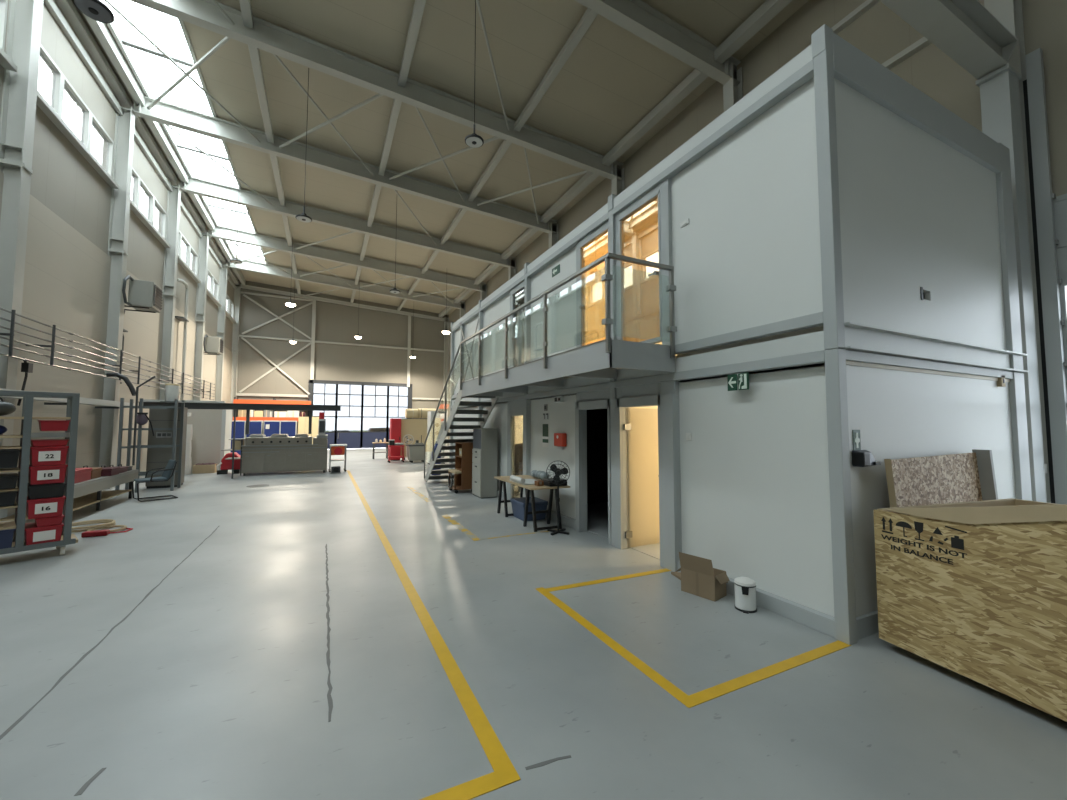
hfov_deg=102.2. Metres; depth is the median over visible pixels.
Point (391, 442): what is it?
toolbox
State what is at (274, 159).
purlin
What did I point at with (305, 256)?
rod
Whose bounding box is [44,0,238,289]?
steel beam
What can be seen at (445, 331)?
pendant lamp
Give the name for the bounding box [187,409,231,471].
booth
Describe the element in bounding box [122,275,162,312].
heater
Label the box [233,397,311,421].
rack
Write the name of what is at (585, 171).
rod
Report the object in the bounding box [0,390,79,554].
shelving rack
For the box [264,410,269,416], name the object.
carton
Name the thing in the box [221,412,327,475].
machine
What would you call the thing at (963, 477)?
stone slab
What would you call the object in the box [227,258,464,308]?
roof beam
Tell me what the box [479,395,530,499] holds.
container
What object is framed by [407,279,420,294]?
purlin
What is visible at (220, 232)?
roof beam
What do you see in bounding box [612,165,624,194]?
column
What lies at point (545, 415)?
notice
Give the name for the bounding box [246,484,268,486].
manhole cover
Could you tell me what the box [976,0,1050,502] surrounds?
column
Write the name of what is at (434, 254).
purlin
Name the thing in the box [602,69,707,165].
purlin
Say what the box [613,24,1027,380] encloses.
container
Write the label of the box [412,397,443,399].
wall rail
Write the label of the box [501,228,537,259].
purlin
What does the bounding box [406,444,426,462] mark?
container
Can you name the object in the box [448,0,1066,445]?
wall
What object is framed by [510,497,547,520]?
storage box
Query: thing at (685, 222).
switch plate
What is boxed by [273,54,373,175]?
rod
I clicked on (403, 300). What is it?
purlin
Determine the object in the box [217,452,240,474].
machine
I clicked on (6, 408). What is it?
tool bag
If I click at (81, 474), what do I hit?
box
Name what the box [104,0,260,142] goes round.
rod
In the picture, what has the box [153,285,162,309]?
grille
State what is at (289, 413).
carton
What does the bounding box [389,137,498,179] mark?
rod
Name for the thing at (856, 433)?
sign
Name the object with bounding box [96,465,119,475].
tool case
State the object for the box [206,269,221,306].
window
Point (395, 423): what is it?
tall cabinet
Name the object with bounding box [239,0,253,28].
purlin
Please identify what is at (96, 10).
pendant lamp
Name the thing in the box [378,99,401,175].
purlin
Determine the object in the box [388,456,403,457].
tray
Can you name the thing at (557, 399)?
emergency light
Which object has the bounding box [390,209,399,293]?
pendant lamp
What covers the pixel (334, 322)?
wall
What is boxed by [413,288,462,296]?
rod
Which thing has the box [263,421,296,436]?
tall cabinet
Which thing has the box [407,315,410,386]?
post
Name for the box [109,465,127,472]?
tool case
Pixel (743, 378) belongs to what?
exit sign
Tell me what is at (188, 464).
tower
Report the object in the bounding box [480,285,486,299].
column
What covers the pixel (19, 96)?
column
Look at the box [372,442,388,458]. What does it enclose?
side table
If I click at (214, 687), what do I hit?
floor
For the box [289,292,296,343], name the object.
pendant lamp
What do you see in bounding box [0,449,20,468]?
storage bin
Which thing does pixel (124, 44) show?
window
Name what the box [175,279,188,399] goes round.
flue pipe
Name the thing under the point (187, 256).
window
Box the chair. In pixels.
[132,459,177,501]
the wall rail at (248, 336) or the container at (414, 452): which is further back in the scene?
the wall rail at (248, 336)
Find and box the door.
[308,380,411,448]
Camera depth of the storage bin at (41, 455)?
5.64 m
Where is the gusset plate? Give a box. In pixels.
[1006,38,1021,75]
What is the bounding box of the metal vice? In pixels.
[415,435,422,444]
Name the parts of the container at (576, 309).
wall panel, rail, door, door, roof plate, corner post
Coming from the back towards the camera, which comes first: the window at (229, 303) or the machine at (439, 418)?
the window at (229, 303)
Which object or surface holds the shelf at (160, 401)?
attached to the rack at (141, 407)
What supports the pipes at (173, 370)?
attached to the wall at (67, 276)
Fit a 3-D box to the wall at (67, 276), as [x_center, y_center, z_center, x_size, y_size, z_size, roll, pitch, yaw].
[-10.999,-3.441,10.066,0.230,11.500,40.747,2,-4,-26]
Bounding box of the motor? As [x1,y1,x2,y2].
[330,466,340,473]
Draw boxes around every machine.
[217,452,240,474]
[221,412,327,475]
[426,411,444,464]
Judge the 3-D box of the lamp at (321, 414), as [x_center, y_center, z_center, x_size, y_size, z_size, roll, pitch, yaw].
[-7.903,0.588,16.054,0.180,0.250,0.180,2,-4,-26]
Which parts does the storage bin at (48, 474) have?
label plate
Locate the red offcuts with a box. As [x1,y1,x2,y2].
[196,463,216,465]
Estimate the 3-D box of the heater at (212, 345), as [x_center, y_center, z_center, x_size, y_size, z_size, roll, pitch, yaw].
[-15.497,-2.653,20.583,0.888,0.844,1.314,2,-4,-26]
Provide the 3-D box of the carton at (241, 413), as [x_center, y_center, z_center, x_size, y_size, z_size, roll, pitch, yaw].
[-18.466,0.993,27.338,0.420,0.709,0.654,2,-4,-26]
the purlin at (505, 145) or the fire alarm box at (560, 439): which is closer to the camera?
the fire alarm box at (560, 439)
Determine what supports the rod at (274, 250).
attached to the roof beam at (220, 232)
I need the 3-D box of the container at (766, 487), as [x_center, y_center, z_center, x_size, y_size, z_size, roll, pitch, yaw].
[3.568,0.890,5.693,3.844,2.385,3.050,2,-4,-26]
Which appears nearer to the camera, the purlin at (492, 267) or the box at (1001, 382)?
the box at (1001, 382)
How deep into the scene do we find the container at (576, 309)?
7.97 m
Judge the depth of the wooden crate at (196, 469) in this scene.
15.39 m
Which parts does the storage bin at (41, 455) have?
label plate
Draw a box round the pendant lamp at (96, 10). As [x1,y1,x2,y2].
[72,0,113,23]
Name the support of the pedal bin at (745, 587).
on the floor
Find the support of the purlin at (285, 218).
attached to the roof beam at (196, 186)
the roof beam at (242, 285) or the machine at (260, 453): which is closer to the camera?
the machine at (260, 453)
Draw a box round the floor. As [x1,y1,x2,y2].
[0,448,1066,799]
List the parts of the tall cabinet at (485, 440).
drawer, drawer, drawer, drawer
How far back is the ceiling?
12.19 m
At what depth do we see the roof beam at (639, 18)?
9.39 m
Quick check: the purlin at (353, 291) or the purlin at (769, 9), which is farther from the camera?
the purlin at (353, 291)
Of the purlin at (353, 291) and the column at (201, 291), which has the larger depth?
the purlin at (353, 291)
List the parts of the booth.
corner post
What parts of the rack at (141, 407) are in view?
post, post, post, post, post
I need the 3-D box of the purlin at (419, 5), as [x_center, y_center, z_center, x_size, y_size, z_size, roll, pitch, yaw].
[-2.503,-8.434,9.323,0.190,0.160,4.446,2,-4,-26]
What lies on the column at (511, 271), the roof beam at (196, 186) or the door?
the roof beam at (196, 186)
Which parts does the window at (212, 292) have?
sill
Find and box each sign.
[552,264,559,276]
[727,372,748,390]
[852,430,860,449]
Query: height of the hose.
2.371 m
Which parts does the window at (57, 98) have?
sill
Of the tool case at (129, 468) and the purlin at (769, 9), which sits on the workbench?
the tool case at (129, 468)
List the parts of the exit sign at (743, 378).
plate, plate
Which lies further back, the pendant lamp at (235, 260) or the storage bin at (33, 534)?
the pendant lamp at (235, 260)
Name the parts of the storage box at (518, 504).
lid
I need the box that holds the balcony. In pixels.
[460,253,676,396]
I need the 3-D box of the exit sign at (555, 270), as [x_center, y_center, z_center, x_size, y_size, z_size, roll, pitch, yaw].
[0.426,-2.463,8.200,0.013,0.160,0.300,2,-4,-26]
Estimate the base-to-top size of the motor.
0.240 m
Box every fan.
[403,434,413,461]
[546,461,569,534]
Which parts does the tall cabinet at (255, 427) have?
door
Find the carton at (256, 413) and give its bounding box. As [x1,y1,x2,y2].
[254,411,263,416]
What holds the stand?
on the floor
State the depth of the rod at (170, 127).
14.88 m
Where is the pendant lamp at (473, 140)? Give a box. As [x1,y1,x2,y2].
[465,0,483,147]
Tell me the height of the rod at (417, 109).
0.249 m
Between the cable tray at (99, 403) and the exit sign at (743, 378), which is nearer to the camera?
the exit sign at (743, 378)
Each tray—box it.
[0,388,134,408]
[388,445,404,446]
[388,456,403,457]
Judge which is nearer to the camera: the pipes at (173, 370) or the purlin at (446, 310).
the pipes at (173, 370)
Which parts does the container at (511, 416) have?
wall panel, rail, door, door, corner post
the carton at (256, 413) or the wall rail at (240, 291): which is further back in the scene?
the wall rail at (240, 291)
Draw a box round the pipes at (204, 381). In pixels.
[187,374,214,399]
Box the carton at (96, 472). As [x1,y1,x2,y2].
[83,465,101,478]
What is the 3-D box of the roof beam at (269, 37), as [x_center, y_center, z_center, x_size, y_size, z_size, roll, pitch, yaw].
[-3.318,-8.194,11.411,13.961,1.336,0.240,2,-4,-26]
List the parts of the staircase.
railing post, handrail, railing post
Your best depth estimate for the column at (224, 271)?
24.20 m
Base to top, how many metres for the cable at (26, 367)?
0.921 m
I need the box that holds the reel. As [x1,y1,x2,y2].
[81,527,132,537]
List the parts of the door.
panel, panel, panel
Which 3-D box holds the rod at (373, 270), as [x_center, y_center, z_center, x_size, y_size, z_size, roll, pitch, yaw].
[-8.870,-7.200,26.137,0.060,0.249,5.089,0,-3,7]
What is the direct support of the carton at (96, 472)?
on the workbench
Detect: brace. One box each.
[239,342,310,392]
[241,337,309,393]
[242,302,311,333]
[243,294,310,339]
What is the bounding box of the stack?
[298,417,318,443]
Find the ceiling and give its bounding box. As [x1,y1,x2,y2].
[71,0,808,314]
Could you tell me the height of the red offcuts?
0.162 m
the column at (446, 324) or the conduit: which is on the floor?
the column at (446, 324)
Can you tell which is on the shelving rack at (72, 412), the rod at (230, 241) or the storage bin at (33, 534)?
the storage bin at (33, 534)
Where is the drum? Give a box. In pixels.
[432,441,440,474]
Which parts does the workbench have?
leg, leg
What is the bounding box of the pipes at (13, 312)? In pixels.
[0,307,73,369]
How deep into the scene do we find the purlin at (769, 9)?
9.30 m
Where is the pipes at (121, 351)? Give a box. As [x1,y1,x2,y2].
[71,333,150,386]
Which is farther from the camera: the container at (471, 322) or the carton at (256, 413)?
the carton at (256, 413)
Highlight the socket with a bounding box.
[21,362,32,372]
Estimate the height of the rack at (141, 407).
2.420 m
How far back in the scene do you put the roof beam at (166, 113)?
14.56 m
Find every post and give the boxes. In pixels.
[310,299,315,379]
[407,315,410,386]
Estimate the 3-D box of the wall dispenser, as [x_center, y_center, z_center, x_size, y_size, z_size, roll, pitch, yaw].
[2.818,0.495,3.648,0.230,0.136,0.105,2,-4,-26]
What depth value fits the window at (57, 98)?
10.15 m
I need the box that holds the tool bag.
[0,397,15,415]
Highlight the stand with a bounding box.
[329,444,346,471]
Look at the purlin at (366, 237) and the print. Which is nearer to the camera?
the print
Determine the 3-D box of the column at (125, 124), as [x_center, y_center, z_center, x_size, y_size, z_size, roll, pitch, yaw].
[-11.685,-2.989,12.034,0.340,10.820,0.280,2,-4,-26]
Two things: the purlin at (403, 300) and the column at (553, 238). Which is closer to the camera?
the column at (553, 238)
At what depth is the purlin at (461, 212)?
18.88 m
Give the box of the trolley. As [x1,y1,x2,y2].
[388,445,404,462]
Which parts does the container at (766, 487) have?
door, floor plate, door, rail, rail, wall panel, corner post, roof plate, rail, rail, panel, corner post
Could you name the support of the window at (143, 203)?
in the wall at (67, 276)
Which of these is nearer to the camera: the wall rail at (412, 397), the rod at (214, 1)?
the rod at (214, 1)
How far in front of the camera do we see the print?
8.41 m
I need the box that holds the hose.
[106,372,155,464]
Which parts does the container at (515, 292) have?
wall panel, rail, door, door, roof plate, corner post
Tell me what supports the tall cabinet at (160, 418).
on the floor
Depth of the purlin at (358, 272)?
25.65 m
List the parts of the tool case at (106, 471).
lid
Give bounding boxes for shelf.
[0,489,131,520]
[160,401,183,402]
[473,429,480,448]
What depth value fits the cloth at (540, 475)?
7.89 m
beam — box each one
[129,0,623,179]
[132,96,557,233]
[139,399,340,478]
[179,176,515,267]
[208,225,485,291]
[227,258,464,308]
[241,284,448,321]
[575,0,740,85]
[879,0,1019,79]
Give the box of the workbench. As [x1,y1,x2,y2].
[0,469,138,520]
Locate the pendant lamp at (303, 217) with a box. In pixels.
[295,69,311,222]
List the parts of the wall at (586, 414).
wall panel, rail, rail, door, floor plate, corner post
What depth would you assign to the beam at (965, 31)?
5.47 m
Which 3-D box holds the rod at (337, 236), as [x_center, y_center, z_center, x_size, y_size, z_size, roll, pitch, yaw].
[-9.910,-7.708,20.662,5.134,0.277,0.084,-2,-4,31]
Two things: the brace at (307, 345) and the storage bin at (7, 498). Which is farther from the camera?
the brace at (307, 345)
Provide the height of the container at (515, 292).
2.825 m
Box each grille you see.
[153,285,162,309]
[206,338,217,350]
[219,339,223,352]
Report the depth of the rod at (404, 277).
26.23 m
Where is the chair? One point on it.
(166, 475)
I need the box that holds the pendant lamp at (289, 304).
[285,240,295,306]
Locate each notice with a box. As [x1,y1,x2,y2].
[542,423,548,447]
[543,413,548,419]
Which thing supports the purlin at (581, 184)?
attached to the roof beam at (269, 37)
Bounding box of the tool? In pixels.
[136,412,154,435]
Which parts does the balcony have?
railing post, railing post, railing post, handrail, railing post, railing post, handrail, railing post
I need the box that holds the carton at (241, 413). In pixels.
[238,410,245,416]
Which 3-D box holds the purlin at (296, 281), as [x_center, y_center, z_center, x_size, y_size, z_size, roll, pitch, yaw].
[-15.353,-7.570,27.992,0.190,0.160,4.439,2,-4,-26]
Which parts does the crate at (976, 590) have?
rail, rail, rail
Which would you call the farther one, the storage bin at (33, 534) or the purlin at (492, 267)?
the purlin at (492, 267)
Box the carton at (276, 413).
[270,411,286,416]
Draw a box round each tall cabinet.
[145,407,187,488]
[230,420,245,455]
[245,421,262,441]
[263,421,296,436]
[390,418,400,460]
[472,428,497,498]
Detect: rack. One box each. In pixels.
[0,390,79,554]
[115,398,184,492]
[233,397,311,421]
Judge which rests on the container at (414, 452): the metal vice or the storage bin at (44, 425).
the metal vice
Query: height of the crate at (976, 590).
1.310 m
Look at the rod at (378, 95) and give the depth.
12.46 m
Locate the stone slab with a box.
[884,449,997,507]
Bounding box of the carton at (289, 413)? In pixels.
[287,411,299,416]
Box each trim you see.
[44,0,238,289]
[83,13,245,284]
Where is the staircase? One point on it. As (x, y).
(490, 405)
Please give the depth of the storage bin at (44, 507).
5.60 m
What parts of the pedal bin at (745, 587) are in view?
lid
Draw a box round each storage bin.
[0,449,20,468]
[0,473,18,489]
[0,491,17,506]
[0,529,14,548]
[24,522,63,544]
[26,495,65,518]
[27,482,66,499]
[28,464,67,484]
[30,446,68,465]
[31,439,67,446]
[34,514,64,526]
[38,420,69,430]
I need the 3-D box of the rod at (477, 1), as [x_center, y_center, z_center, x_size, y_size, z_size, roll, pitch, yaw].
[-1.019,-8.117,10.028,0.060,0.249,5.089,0,-3,7]
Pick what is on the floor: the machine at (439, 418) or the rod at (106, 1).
the machine at (439, 418)
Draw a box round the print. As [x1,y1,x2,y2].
[543,424,547,442]
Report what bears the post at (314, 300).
attached to the wall at (334, 322)
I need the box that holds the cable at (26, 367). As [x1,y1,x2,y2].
[17,357,32,405]
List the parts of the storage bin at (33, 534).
label plate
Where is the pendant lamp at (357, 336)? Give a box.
[355,277,361,338]
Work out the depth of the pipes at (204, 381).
19.99 m
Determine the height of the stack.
2.200 m
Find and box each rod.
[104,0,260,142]
[147,36,230,109]
[165,124,274,206]
[212,0,234,24]
[230,241,289,274]
[234,250,276,263]
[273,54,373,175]
[279,93,382,147]
[296,231,354,248]
[300,264,347,276]
[304,288,344,295]
[305,256,351,285]
[360,277,410,286]
[373,270,404,295]
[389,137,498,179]
[394,190,436,245]
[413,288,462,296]
[415,107,463,201]
[476,0,509,130]
[477,170,588,205]
[524,147,538,223]
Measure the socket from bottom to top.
0.180 m
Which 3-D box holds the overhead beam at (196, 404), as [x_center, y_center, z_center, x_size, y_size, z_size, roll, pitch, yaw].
[-9.413,1.301,14.120,5.575,2.500,0.240,2,-4,-25]
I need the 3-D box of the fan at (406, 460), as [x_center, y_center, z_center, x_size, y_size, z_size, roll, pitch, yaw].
[-6.048,2.291,20.624,0.439,1.277,0.413,-1,-4,25]
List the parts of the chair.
seat, armrest, armrest, backrest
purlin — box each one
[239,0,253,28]
[248,45,273,142]
[270,154,284,206]
[282,215,291,245]
[290,253,296,273]
[295,280,300,293]
[350,290,355,302]
[354,267,361,284]
[360,234,368,260]
[367,184,380,226]
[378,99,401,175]
[397,299,406,310]
[398,0,425,87]
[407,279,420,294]
[421,250,438,273]
[439,307,451,317]
[440,209,466,244]
[454,289,471,303]
[468,140,511,201]
[474,264,498,284]
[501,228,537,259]
[514,8,597,131]
[540,172,598,223]
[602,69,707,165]
[714,0,791,63]
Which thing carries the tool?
hanging from the rack at (141, 407)
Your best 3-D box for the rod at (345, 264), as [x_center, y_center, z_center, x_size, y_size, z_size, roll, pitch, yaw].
[-11.873,-7.479,24.690,5.134,0.277,0.084,-2,-4,31]
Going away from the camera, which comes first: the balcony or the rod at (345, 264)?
the balcony
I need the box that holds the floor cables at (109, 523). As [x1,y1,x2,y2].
[71,519,126,532]
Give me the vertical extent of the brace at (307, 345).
3.682 m
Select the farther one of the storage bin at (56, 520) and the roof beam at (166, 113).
the roof beam at (166, 113)
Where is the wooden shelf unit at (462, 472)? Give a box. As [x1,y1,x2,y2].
[448,442,472,493]
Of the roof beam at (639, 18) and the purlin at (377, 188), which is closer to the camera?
the roof beam at (639, 18)
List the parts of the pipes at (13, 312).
bracket arm, bracket arm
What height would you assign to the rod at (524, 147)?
0.243 m
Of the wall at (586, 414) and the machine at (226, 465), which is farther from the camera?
the machine at (226, 465)
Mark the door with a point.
(367, 408)
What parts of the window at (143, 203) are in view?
sill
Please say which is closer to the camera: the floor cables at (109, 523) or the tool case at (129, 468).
the floor cables at (109, 523)
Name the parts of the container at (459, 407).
corner post, wall panel, corner post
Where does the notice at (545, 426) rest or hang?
attached to the wall at (586, 414)
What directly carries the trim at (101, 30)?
attached to the wall at (67, 276)
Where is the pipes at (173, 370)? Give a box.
[145,360,190,394]
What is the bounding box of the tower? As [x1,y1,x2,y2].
[185,413,192,474]
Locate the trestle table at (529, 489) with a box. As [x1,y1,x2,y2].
[494,475,569,531]
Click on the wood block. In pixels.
(537, 482)
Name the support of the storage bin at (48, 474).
on the storage bin at (39, 491)
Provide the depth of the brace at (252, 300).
29.12 m
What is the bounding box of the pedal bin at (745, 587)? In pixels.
[734,577,756,613]
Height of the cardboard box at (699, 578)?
0.408 m
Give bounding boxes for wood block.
[535,480,543,485]
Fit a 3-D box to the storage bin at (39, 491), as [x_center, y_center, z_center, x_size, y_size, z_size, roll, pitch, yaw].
[-6.531,1.202,5.759,0.490,0.175,0.336,-3,-4,38]
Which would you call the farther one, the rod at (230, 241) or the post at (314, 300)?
the post at (314, 300)
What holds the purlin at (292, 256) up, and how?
attached to the roof beam at (220, 232)
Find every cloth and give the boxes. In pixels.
[0,425,7,433]
[530,470,549,479]
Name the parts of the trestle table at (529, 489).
leg, leg, leg, leg, leg, leg, leg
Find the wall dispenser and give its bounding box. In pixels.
[851,450,880,466]
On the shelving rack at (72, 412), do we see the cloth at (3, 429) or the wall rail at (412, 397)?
the cloth at (3, 429)
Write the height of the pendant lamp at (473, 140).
3.918 m
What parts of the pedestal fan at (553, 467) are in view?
blade, blade, blade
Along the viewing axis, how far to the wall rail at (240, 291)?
29.22 m
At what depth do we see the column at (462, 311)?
30.44 m
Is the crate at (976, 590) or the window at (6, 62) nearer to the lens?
the crate at (976, 590)
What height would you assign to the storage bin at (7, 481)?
0.160 m
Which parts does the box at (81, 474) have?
lid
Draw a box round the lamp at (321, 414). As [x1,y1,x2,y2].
[319,412,324,418]
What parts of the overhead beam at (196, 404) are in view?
post, post, post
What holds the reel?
on the floor
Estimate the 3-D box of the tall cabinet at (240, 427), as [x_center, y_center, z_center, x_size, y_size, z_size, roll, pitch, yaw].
[-16.190,2.103,23.502,0.760,1.960,0.620,2,-4,-26]
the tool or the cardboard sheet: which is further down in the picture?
the cardboard sheet
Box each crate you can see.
[192,463,217,473]
[873,498,1066,721]
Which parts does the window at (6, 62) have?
sill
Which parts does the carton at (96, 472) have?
lid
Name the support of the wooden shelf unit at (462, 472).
on the floor
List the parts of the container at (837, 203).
door, door, roof plate, handle, rail, wall panel, rail, floor plate, corner post, rail, panel, corner post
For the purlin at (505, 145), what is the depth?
14.66 m
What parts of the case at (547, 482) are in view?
lid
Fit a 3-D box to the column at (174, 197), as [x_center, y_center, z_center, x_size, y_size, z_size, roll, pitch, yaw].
[-13.647,-2.759,16.061,0.340,10.820,0.280,2,-4,-26]
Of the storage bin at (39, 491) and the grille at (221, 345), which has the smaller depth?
the storage bin at (39, 491)
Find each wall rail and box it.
[236,393,307,396]
[239,335,443,351]
[240,291,312,301]
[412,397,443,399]
[463,0,878,315]
[881,37,930,68]
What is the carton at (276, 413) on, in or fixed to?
on the rack at (236, 400)
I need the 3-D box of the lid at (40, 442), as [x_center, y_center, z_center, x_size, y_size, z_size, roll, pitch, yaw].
[-6.530,0.576,5.795,0.490,0.080,0.336,-3,-4,38]
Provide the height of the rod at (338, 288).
0.277 m
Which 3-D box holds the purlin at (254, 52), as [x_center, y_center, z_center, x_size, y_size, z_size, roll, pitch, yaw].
[-7.504,-8.487,11.885,0.190,0.160,4.446,2,-4,-26]
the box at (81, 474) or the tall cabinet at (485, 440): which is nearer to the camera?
the box at (81, 474)
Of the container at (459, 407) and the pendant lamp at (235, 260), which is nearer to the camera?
the container at (459, 407)
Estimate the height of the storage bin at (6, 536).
0.253 m
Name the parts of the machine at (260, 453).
frame, door, door, door, door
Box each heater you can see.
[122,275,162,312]
[203,334,223,354]
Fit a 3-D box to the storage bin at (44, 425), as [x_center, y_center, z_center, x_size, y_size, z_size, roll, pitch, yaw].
[-6.453,0.345,5.786,0.340,0.140,0.276,-3,-4,38]
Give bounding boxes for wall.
[0,0,234,514]
[235,279,448,433]
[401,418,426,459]
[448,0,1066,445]
[526,381,615,546]
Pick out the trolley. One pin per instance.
(389, 446)
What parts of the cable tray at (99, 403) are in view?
arm, arm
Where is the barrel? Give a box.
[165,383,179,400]
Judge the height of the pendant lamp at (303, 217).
4.088 m
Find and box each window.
[0,0,16,71]
[36,44,119,188]
[99,0,267,263]
[130,167,170,247]
[178,230,200,282]
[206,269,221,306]
[226,295,235,323]
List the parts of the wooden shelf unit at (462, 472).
cable coil, post, panel, panel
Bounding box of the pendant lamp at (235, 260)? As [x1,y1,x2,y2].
[230,181,241,263]
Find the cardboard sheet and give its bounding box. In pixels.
[671,572,680,579]
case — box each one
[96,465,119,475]
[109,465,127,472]
[114,464,132,470]
[541,478,566,486]
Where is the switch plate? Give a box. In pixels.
[680,219,688,227]
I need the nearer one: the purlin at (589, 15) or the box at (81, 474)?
the box at (81, 474)
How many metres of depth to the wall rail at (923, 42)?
7.28 m
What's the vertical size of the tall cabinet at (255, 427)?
1.960 m
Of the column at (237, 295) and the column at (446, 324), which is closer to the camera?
the column at (237, 295)
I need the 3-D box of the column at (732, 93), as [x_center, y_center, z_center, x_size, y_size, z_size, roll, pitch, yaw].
[4.775,-2.822,10.052,0.320,10.300,0.280,2,-4,-26]
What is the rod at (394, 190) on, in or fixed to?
attached to the roof beam at (196, 186)
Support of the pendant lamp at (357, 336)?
hanging from the ceiling
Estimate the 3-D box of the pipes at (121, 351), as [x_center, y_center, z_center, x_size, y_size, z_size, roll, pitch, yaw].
[-11.513,-0.972,11.732,0.410,0.840,4.840,2,-4,-26]
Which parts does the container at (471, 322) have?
corner post, corner post, rail, wall panel, corner post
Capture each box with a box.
[74,468,91,483]
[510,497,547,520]
[554,433,566,448]
[674,552,729,601]
[997,375,1005,386]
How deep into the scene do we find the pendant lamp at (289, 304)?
21.29 m
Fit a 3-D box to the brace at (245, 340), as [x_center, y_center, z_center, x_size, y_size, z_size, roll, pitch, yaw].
[-17.340,-2.259,29.027,4.123,3.682,0.110,2,-4,-26]
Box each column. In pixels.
[0,0,43,521]
[99,106,134,488]
[159,185,180,399]
[193,232,208,400]
[215,264,227,400]
[230,286,240,419]
[443,317,448,445]
[460,303,464,317]
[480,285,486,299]
[508,259,515,280]
[549,223,557,248]
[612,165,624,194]
[723,62,742,111]
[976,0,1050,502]
[1023,48,1066,503]
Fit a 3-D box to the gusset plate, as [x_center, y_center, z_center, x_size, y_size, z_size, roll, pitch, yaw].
[6.505,-4.740,5.840,0.450,0.550,0.020,2,-4,-26]
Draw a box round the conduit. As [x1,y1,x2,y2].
[120,310,127,383]
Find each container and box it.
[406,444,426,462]
[449,405,482,473]
[450,300,482,405]
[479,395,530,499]
[480,262,530,400]
[527,194,621,393]
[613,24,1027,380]
[614,348,1031,644]
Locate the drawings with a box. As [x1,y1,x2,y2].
[510,475,534,484]
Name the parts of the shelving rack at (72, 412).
shelf, shelf, shelf, shelf, shelf, shelf, shelf, board, rail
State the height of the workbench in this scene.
0.660 m
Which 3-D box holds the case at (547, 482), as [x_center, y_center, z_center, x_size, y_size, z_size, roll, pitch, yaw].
[0.347,1.390,7.285,0.340,0.099,0.320,2,-4,-26]
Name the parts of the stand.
leg, motor, frame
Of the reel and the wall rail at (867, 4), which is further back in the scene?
the wall rail at (867, 4)
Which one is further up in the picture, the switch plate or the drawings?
the switch plate
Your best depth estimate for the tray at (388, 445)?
19.87 m
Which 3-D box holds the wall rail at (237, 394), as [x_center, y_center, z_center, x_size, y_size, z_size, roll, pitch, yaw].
[-17.471,-0.321,28.942,4.200,0.180,0.140,2,-4,-26]
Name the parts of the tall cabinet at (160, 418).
display panel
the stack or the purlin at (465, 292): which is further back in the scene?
the purlin at (465, 292)
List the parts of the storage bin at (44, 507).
label plate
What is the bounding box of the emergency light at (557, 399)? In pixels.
[554,396,562,402]
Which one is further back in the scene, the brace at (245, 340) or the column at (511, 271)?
the brace at (245, 340)
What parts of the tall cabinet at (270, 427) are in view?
door, door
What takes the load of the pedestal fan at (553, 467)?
on the floor
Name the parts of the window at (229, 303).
sill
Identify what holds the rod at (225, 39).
attached to the roof beam at (269, 37)
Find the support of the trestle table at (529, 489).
on the floor
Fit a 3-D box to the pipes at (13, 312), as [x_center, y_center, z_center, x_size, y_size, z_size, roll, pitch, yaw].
[-9.446,-1.208,7.490,0.410,0.852,4.590,2,-4,-26]
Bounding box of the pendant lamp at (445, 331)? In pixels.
[442,290,449,333]
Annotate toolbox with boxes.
[389,439,394,444]
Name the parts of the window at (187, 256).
sill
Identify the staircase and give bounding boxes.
[424,344,497,481]
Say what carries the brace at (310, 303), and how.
attached to the wall at (334, 322)

